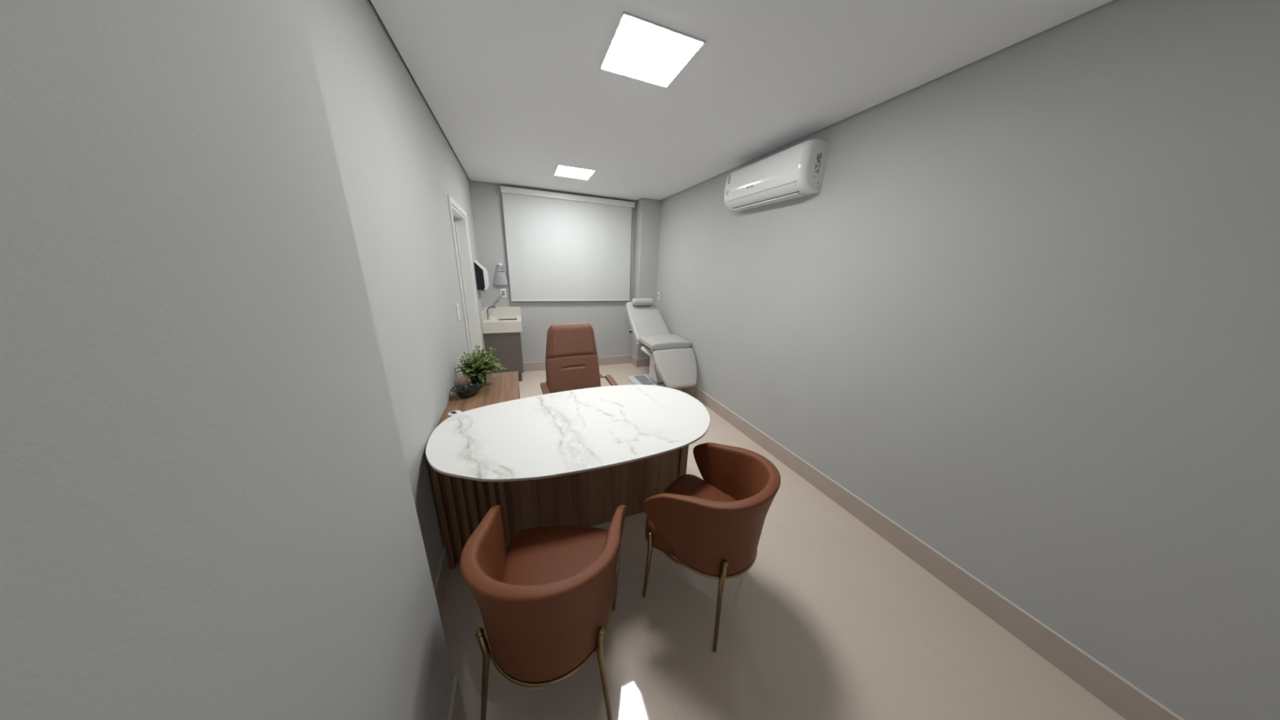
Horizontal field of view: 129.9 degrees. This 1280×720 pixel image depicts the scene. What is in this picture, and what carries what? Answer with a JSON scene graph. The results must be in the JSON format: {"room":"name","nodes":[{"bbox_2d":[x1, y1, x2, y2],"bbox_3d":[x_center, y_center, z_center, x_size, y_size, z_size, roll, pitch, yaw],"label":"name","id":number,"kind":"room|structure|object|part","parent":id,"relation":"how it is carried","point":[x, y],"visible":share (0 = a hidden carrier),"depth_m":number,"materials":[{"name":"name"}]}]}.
{"room":"examination room","nodes":[
{"label":"examination room","id":0,"kind":"room"},
{"bbox_2d":[0,0,453,719],"bbox_3d":[-0.831,0.398,-0.447,1.273,2.640,2.190,-5,18,-21],"label":"wall","id":1,"kind":"structure","parent":0,"point":[208,510],"depth_m":0.31,"materials":[{"name":"paint"}]},
{"bbox_2d":[447,675,462,719],"bbox_3d":[-0.278,1.541,0.148,0.012,0.147,2.190,-5,18,-21],"label":"baseboard","id":2,"kind":"structure","parent":1,"relation":"attached to","point":[455,711],"depth_m":1.06,"materials":[{"name":"ceramic"}]},
{"bbox_2d":[301,0,488,585],"bbox_3d":[-1.568,-0.510,2.435,0.140,2.640,3.973,-5,18,-21],"label":"wall","id":3,"kind":"structure","parent":0,"point":[398,168],"depth_m":1.32,"materials":[{"name":"paint"}]},
{"bbox_2d":[433,544,449,613],"bbox_3d":[-1.208,0.935,2.019,0.012,0.147,2.150,-5,18,-21],"label":"baseboard","id":4,"kind":"structure","parent":3,"relation":"attached to","point":[441,580],"depth_m":1.48,"materials":[{"name":"ceramic"}]},
{"bbox_2d":[455,303,460,320],"bbox_3d":[-1.473,-0.389,2.427,0.012,0.124,0.080,-5,18,-21],"label":"light switch","id":5,"kind":"object","parent":3,"relation":"attached to","point":[457,304],"visible":1,"depth_m":2.41,"materials":[{"name":"white plastic"}]},
{"bbox_2d":[447,194,482,359],"bbox_3d":[-1.802,-0.437,3.074,0.154,2.110,0.915,-5,18,-21],"label":"door","id":6,"kind":"structure","parent":3,"relation":"in","point":[458,215],"depth_m":3.25,"materials":[{"name":"white paint"}]},
{"bbox_2d":[473,260,489,291],"bbox_3d":[-1.985,-1.056,3.761,0.122,0.369,0.282,-5,18,-21],"label":"dispenser","id":7,"kind":"object","parent":3,"relation":"attached to","point":[481,273],"visible":1,"depth_m":3.65,"materials":[{"name":"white plastic"}]},
{"bbox_2d":[480,306,520,321],"bbox_3d":[-1.897,-0.637,4.120,0.476,0.140,0.432,-5,18,-21],"label":"backsplash","id":8,"kind":"structure","parent":3,"relation":"attached to","point":[499,311],"depth_m":4.29,"materials":[{"name":"beige stone"}]},
{"bbox_2d":[468,177,635,362],"bbox_3d":[-1.090,-1.153,4.600,2.685,2.640,0.120,-5,18,-21],"label":"wall","id":9,"kind":"structure","parent":0,"point":[609,320],"depth_m":4.53,"materials":[{"name":"paint"}]},
{"bbox_2d":[493,262,508,284],"bbox_3d":[-1.940,-1.189,4.139,0.196,0.296,0.054,-5,18,-21],"label":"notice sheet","id":10,"kind":"object","parent":9,"relation":"attached to","point":[500,278],"visible":1,"depth_m":4.14,"materials":[{"name":"white paper"}]},
{"bbox_2d":[499,288,506,297],"bbox_3d":[-1.941,-0.950,4.240,0.076,0.116,0.011,-5,18,-21],"label":"wall socket","id":11,"kind":"object","parent":9,"relation":"attached to","point":[503,291],"visible":1,"depth_m":4.24,"materials":[{"name":"white plastic"}]},
{"bbox_2d":[500,186,635,302],"bbox_3d":[-0.969,-1.564,4.403,1.839,1.548,0.085,-5,18,-21],"label":"roller blind","id":12,"kind":"object","parent":9,"relation":"attached to","point":[561,246],"visible":1,"depth_m":4.33,"materials":[{"name":"white fabric"}]},
{"bbox_3d":[-0.125,-1.598,4.736,0.024,1.480,0.007,-14,23,-43],"label":"pull cord","id":13,"kind":"part","parent":12,"relation":"part of","materials":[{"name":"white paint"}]},
{"bbox_2d":[523,355,631,372],"bbox_3d":[-1.181,0.062,4.878,2.229,0.147,0.012,-5,18,-21],"label":"baseboard","id":14,"kind":"structure","parent":9,"relation":"attached to","point":[533,366],"depth_m":5.08,"materials":[{"name":"ceramic"}]},
{"bbox_2d":[631,197,661,358],"bbox_3d":[0.085,-1.190,4.864,0.304,2.640,0.253,-5,18,-21],"label":"column","id":15,"kind":"structure","parent":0,"point":[648,211],"depth_m":4.61,"materials":[{"name":"paint"}]},
{"bbox_2d":[631,355,637,367],"bbox_3d":[-0.102,0.017,5.160,0.012,0.147,0.253,-5,18,-21],"label":"baseboard","id":16,"kind":"structure","parent":15,"relation":"attached to","point":[633,360],"depth_m":5.15,"materials":[{"name":"ceramic"}]},
{"bbox_2d":[636,357,649,367],"bbox_3d":[0.084,0.040,5.108,0.292,0.147,0.012,-5,18,-21],"label":"baseboard","id":17,"kind":"structure","parent":15,"relation":"attached to","point":[640,362],"depth_m":5.09,"materials":[{"name":"ceramic"}]},
{"bbox_2d":[370,0,1113,200],"bbox_3d":[0.151,-1.494,1.519,2.521,0.020,6.031,-5,18,-21],"label":"ceiling","id":18,"kind":"structure","parent":0,"point":[518,91],"depth_m":1.55,"materials":[{"name":"white paint"}]},
{"bbox_2d":[554,164,595,179],"bbox_3d":[-0.720,-2.046,3.266,0.386,0.008,0.386,-5,18,-21],"label":"recessed light","id":19,"kind":"object","parent":18,"relation":"in","point":[561,170],"visible":1,"depth_m":3.24,"materials":[{"name":"white plastic"}]},
{"bbox_2d":[599,11,705,88],"bbox_3d":[0.042,-1.458,1.434,0.386,0.008,0.386,-5,18,-21],"label":"recessed light","id":20,"kind":"object","parent":18,"relation":"in","point":[639,48],"visible":1,"depth_m":1.40,"materials":[{"name":"white plastic"}]},
{"bbox_2d":[440,363,1125,719],"bbox_3d":[-0.413,1.046,2.108,3.792,0.060,6.283,-5,18,-21],"label":"floor","id":21,"kind":"structure","parent":0,"point":[829,620],"depth_m":1.35,"materials":[{"name":"tile"}]},
{"bbox_2d":[435,371,519,427],"bbox_3d":[-1.038,0.610,2.089,0.427,0.740,1.035,-5,18,-21],"label":"credenza","id":22,"kind":"object","parent":21,"relation":"on","point":[504,387],"visible":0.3,"depth_m":2.05,"materials":[{"name":"brown wood"}]},
{"bbox_2d":[447,410,461,416],"bbox_3d":[-1.100,0.312,1.773,0.072,0.011,0.072,-5,18,-21],"label":"cable grommet","id":23,"kind":"object","parent":22,"relation":"on","point":[453,412],"visible":0.87,"depth_m":1.77,"materials":[{"name":"white plastic"}]},
{"bbox_2d":[450,382,484,398],"bbox_3d":[-1.144,0.207,2.003,0.128,0.074,0.212,16,22,38],"label":"bowl","id":24,"kind":"object","parent":22,"relation":"on","point":[469,390],"visible":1,"depth_m":1.99,"materials":[{"name":"green glass"}]},
{"bbox_2d":[456,345,506,383],"bbox_3d":[-1.168,0.033,2.194,0.323,0.293,0.403,-5,18,-21],"label":"potted plant","id":25,"kind":"object","parent":22,"relation":"on","point":[476,368],"visible":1,"depth_m":2.15,"materials":[{"name":"green plant"}]},
{"bbox_3d":[-1.195,0.122,2.209,0.112,0.112,0.112,-5,18,-21],"label":"pot","id":26,"kind":"part","parent":25,"relation":"part of","materials":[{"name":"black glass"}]},
{"bbox_3d":[-0.950,0.503,2.376,0.018,0.653,0.504,-5,18,-21],"label":"cabinet door","id":27,"kind":"part","parent":22,"relation":"part of","materials":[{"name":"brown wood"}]},
{"bbox_2d":[480,305,523,381],"bbox_3d":[-1.907,-0.244,4.225,0.477,1.062,0.462,-5,18,-21],"label":"base cabinet","id":28,"kind":"object","parent":21,"relation":"on","point":[502,328],"visible":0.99,"depth_m":4.05,"materials":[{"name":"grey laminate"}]},
{"bbox_2d":[481,315,522,333],"bbox_3d":[-1.897,-0.496,4.148,0.476,0.146,0.462,-5,18,-21],"label":"countertop","id":29,"kind":"structure","parent":28,"relation":"on","point":[492,325],"depth_m":3.96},
{"bbox_2d":[486,305,495,319],"bbox_3d":[-2.021,-0.651,4.057,0.130,0.194,0.044,-5,18,-21],"label":"faucet","id":30,"kind":"object","parent":29,"relation":"on","point":[492,306],"depth_m":4.04,"materials":[{"name":"grey metal"}]},
{"bbox_3d":[-1.848,-0.085,4.069,0.445,0.580,0.018,-5,18,-21],"label":"cabinet door","id":31,"kind":"part","parent":28,"relation":"part of","materials":[{"name":"brown laminate"}]},
{"bbox_2d":[459,504,626,719],"bbox_3d":[-0.332,0.909,1.135,0.549,0.778,0.540,1,17,-3],"label":"armchair","id":32,"kind":"object","parent":21,"relation":"on","point":[545,597],"visible":1,"depth_m":0.93,"materials":[{"name":"brown leather"}]},
{"bbox_3d":[-0.519,0.883,0.968,0.024,0.025,0.025,1,17,-2],"label":"leg knob","id":33,"kind":"part","parent":32,"relation":"part of","materials":[{"name":"gold metal"}]},
{"bbox_3d":[-0.539,1.104,1.028,0.066,0.454,0.023,-10,21,-35],"label":"leg","id":34,"kind":"part","parent":32,"relation":"part of","materials":[{"name":"gold metal"}]},
{"bbox_3d":[-0.331,0.868,1.161,0.459,0.136,0.462,1,17,-3],"label":"seat","id":35,"kind":"part","parent":32,"relation":"part of","materials":[{"name":"brown leather"}]},
{"bbox_3d":[-0.127,0.892,0.985,0.024,0.025,0.025,1,17,-3],"label":"leg knob","id":36,"kind":"part","parent":32,"relation":"part of","materials":[{"name":"gold metal"}]},
{"bbox_3d":[-0.123,1.114,1.046,0.066,0.454,0.023,12,20,30],"label":"leg","id":37,"kind":"part","parent":32,"relation":"part of","materials":[{"name":"gold metal"}]},
{"bbox_3d":[-0.112,1.023,1.390,0.026,0.426,0.051,-7,19,-27],"label":"leg","id":38,"kind":"part","parent":32,"relation":"part of","materials":[{"name":"gold metal"}]},
{"bbox_2d":[425,384,710,569],"bbox_3d":[-0.326,0.704,1.835,1.580,0.760,0.951,-5,18,-21],"label":"desk","id":39,"kind":"object","parent":21,"relation":"on","point":[571,457],"visible":0.99,"depth_m":1.66,"materials":[{"name":"stone"}]},
{"bbox_3d":[-0.877,0.764,1.590,0.340,0.748,0.045,-5,18,-21],"label":"slatted panel","id":40,"kind":"part","parent":39,"relation":"part of","materials":[{"name":"brown wood"}]},
{"bbox_3d":[-0.228,0.702,1.853,1.065,0.736,0.018,-5,18,-21],"label":"panel","id":41,"kind":"part","parent":39,"relation":"part of","materials":[{"name":"brown wood"}]},
{"bbox_3d":[0.290,0.664,2.061,0.055,0.748,0.058,-5,18,-21],"label":"panel","id":42,"kind":"part","parent":39,"relation":"part of","materials":[{"name":"brown wood"}]},
{"bbox_2d":[539,323,617,394],"bbox_3d":[-0.481,0.321,2.409,0.604,1.145,0.647,-6,19,-25],"label":"office chair","id":43,"kind":"object","parent":21,"relation":"on","point":[571,358],"visible":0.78,"depth_m":2.49,"materials":[{"name":"leather"}]},
{"bbox_3d":[-0.261,0.319,2.511,0.075,0.307,0.426,-6,19,-25],"label":"armrest","id":44,"kind":"part","parent":43,"relation":"part of","materials":[{"name":"brown metal"}]},
{"bbox_2d":[625,297,697,389],"bbox_3d":[0.254,-0.196,4.128,0.654,1.182,1.429,-5,18,-21],"label":"chair","id":45,"kind":"object","parent":21,"relation":"on","point":[672,366],"visible":0.99,"depth_m":3.94,"materials":[{"name":"white leather"}]},
{"bbox_3d":[0.054,0.286,4.279,0.160,0.007,0.380,-5,18,-21],"label":"tread plate","id":46,"kind":"part","parent":45,"relation":"part of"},
{"bbox_3d":[0.128,-0.090,3.978,0.280,0.153,0.076,17,22,39],"label":"lift motor","id":47,"kind":"part","parent":45,"relation":"part of","materials":[{"name":"white plastic"}]},
{"bbox_3d":[0.115,-0.568,4.405,0.548,0.529,0.624,-5,18,-21],"label":"backrest","id":48,"kind":"part","parent":45,"relation":"part of","materials":[{"name":"white leather"}]},
{"bbox_3d":[0.333,-0.247,3.998,0.589,0.110,0.422,-5,18,-21],"label":"seat","id":49,"kind":"part","parent":45,"relation":"part of","materials":[{"name":"white leather"}]},
{"bbox_2d":[642,442,780,652],"bbox_3d":[0.337,0.829,1.477,0.540,0.778,0.549,13,20,32],"label":"armchair","id":50,"kind":"object","parent":21,"relation":"on","point":[713,525],"visible":1,"depth_m":1.28,"materials":[{"name":"brown leather"}]},
{"bbox_3d":[0.034,1.009,1.453,0.026,0.426,0.051,-8,20,-29],"label":"leg","id":51,"kind":"part","parent":50,"relation":"part of","materials":[{"name":"gold metal"}]},
{"bbox_3d":[0.046,0.807,1.378,0.025,0.025,0.024,13,20,32],"label":"leg knob","id":52,"kind":"part","parent":50,"relation":"part of","materials":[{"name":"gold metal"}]},
{"bbox_3d":[0.309,0.792,1.489,0.462,0.136,0.459,13,20,32],"label":"seat","id":53,"kind":"part","parent":50,"relation":"part of","materials":[{"name":"brown leather"}]},
{"bbox_3d":[0.340,1.060,1.279,0.023,0.454,0.066,2,17,0],"label":"leg","id":54,"kind":"part","parent":50,"relation":"part of","materials":[{"name":"gold metal"}]},
{"bbox_3d":[0.350,0.837,1.226,0.025,0.025,0.024,13,20,32],"label":"leg knob","id":55,"kind":"part","parent":50,"relation":"part of","materials":[{"name":"gold metal"}]},
{"bbox_2d":[656,0,1279,719],"bbox_3d":[1.342,-0.382,2.375,0.120,2.640,6.283,-5,18,-21],"label":"wall","id":56,"kind":"structure","parent":0,"point":[1024,310],"depth_m":1.23,"materials":[{"name":"paint"}]},
{"bbox_2d":[724,138,830,211],"bbox_3d":[1.040,-1.474,2.473,0.208,0.320,0.915,-5,18,-21],"label":"air conditioner","id":57,"kind":"object","parent":56,"relation":"attached to","point":[797,171],"visible":1,"depth_m":2.25,"materials":[{"name":"white plastic"}]},
{"bbox_2d":[682,386,1184,719],"bbox_3d":[1.282,0.850,2.603,0.012,0.147,5.790,-5,18,-21],"label":"baseboard","id":58,"kind":"structure","parent":56,"relation":"attached to","point":[1124,698],"depth_m":1.50,"materials":[{"name":"ceramic"}]}
]}

